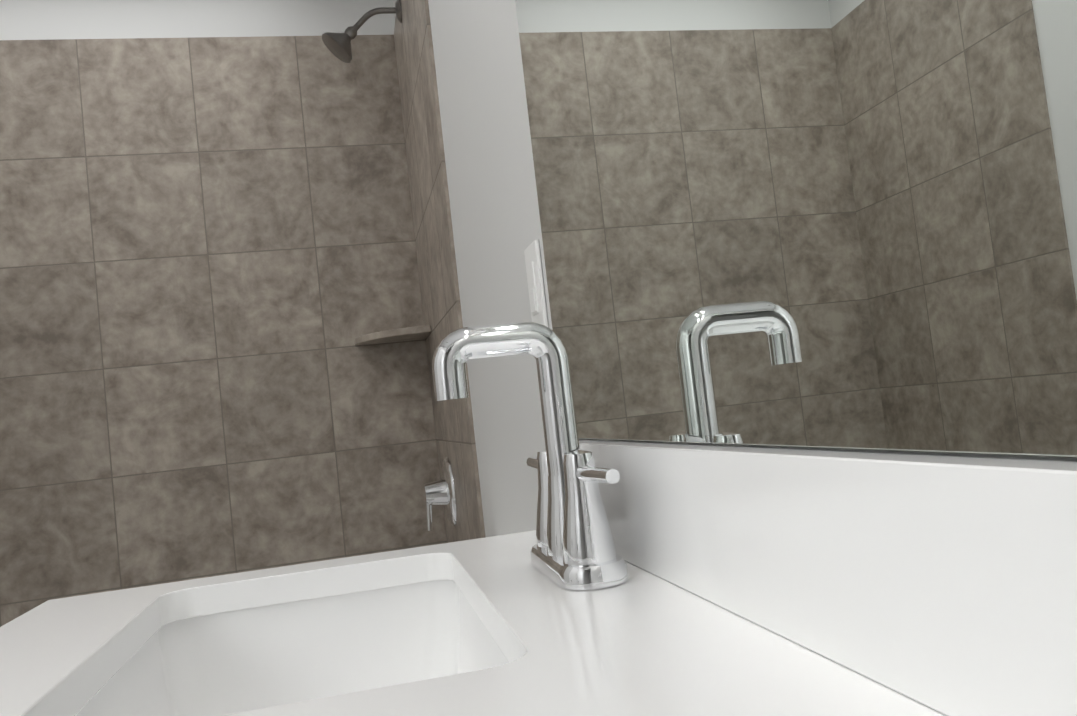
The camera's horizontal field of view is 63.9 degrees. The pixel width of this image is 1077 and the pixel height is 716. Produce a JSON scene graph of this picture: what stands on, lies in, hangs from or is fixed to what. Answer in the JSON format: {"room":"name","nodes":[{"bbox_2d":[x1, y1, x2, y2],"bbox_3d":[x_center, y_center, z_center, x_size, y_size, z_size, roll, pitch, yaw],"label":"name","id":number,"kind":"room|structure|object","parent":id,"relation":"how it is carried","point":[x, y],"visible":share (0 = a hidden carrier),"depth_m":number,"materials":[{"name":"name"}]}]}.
{"room":"bathroom","nodes":[
{"label":"bathroom","id":0,"kind":"room"},
{"bbox_2d":[0,0,394,39],"bbox_3d":[-1.085,0.061,2.524,1.524,2.460,0.120,-6,-3,-13],"label":"wall","id":1,"kind":"structure","parent":0,"point":[63,19],"depth_m":2.56,"materials":[{"name":"white paint"}]},
{"bbox_2d":[0,35,446,626],"bbox_3d":[-1.059,0.173,2.454,1.508,2.225,0.008,-6,-3,-13],"label":"wall tile","id":2,"kind":"structure","parent":1,"relation":"attached to","point":[208,267],"depth_m":2.50,"materials":[{"name":"brown tile"}]},
{"bbox_2d":[393,0,1076,536],"bbox_3d":[0.069,-0.155,1.050,0.120,2.460,3.510,-6,-3,-13],"label":"wall","id":3,"kind":"structure","parent":0,"point":[493,198],"depth_m":1.39,"materials":[{"name":"white paint"}]},
{"bbox_2d":[355,325,430,345],"bbox_3d":[-0.425,-0.064,2.498,0.210,0.020,0.210,-6,-3,-13],"label":"corner shelf","id":4,"kind":"object","parent":3,"relation":"attached to","point":[407,334],"visible":0.98,"depth_m":2.45,"materials":[{"name":"stone"}]},
{"bbox_2d":[394,0,484,542],"bbox_3d":[-0.238,0.068,2.228,0.008,2.225,0.810,-6,-3,-13],"label":"wall tile","id":5,"kind":"structure","parent":3,"relation":"attached to","point":[437,270],"depth_m":2.12,"materials":[{"name":"brown tile"}]},
{"bbox_2d":[322,0,401,62],"bbox_3d":[-0.482,-0.898,2.364,0.220,0.173,0.100,-6,-3,-13],"label":"shower head","id":6,"kind":"object","parent":5,"relation":"attached to","point":[338,45],"visible":1,"depth_m":2.35},
{"bbox_2d":[423,457,456,530],"bbox_3d":[-0.270,0.362,2.305,0.075,0.188,0.184,-6,-3,-13],"label":"tub valve","id":7,"kind":"object","parent":5,"relation":"attached to","point":[440,492],"visible":1,"depth_m":2.27,"materials":[{"name":"silver metal"}]},
{"bbox_2d":[524,239,548,327],"bbox_3d":[-0.005,-0.089,1.109,0.010,0.114,0.070,-6,-3,-13],"label":"light switch","id":8,"kind":"object","parent":3,"relation":"attached to","point":[535,283],"visible":0.85,"depth_m":1.09,"materials":[{"name":"white plastic"}]},
{"bbox_2d":[515,0,1076,456],"bbox_3d":[0.143,-0.524,0.261,0.005,1.113,1.635,-6,-3,-13],"label":"mirror","id":9,"kind":"object","parent":3,"relation":"attached to","point":[815,222],"depth_m":0.45,"materials":[{"name":"clear glass"}]},
{"bbox_3d":[-0.449,1.120,0.145,1.764,0.060,4.850,-6,-3,-13],"label":"floor","id":10,"kind":"structure","parent":0,"visible":0},
{"bbox_3d":[-0.008,0.613,0.140,0.567,0.846,1.648,-6,-3,-13],"label":"bathroom vanity","id":11,"kind":"object","parent":10,"relation":"on","visible":0},
{"bbox_2d":[0,440,1076,715],"bbox_3d":[-0.064,0.198,0.173,0.582,0.280,1.668,-6,-3,-13],"label":"countertop","id":12,"kind":"structure","parent":11,"relation":"on","point":[786,582],"depth_m":0.50,"materials":[{"name":"white stone"}]},
{"bbox_2d":[432,322,627,589],"bbox_3d":[-0.017,0.080,0.751,0.134,0.222,0.288,-6,-3,-13],"label":"faucet","id":13,"kind":"object","parent":12,"relation":"on","point":[573,548],"visible":1,"depth_m":0.74,"materials":[{"name":"silver metal"}]}
]}

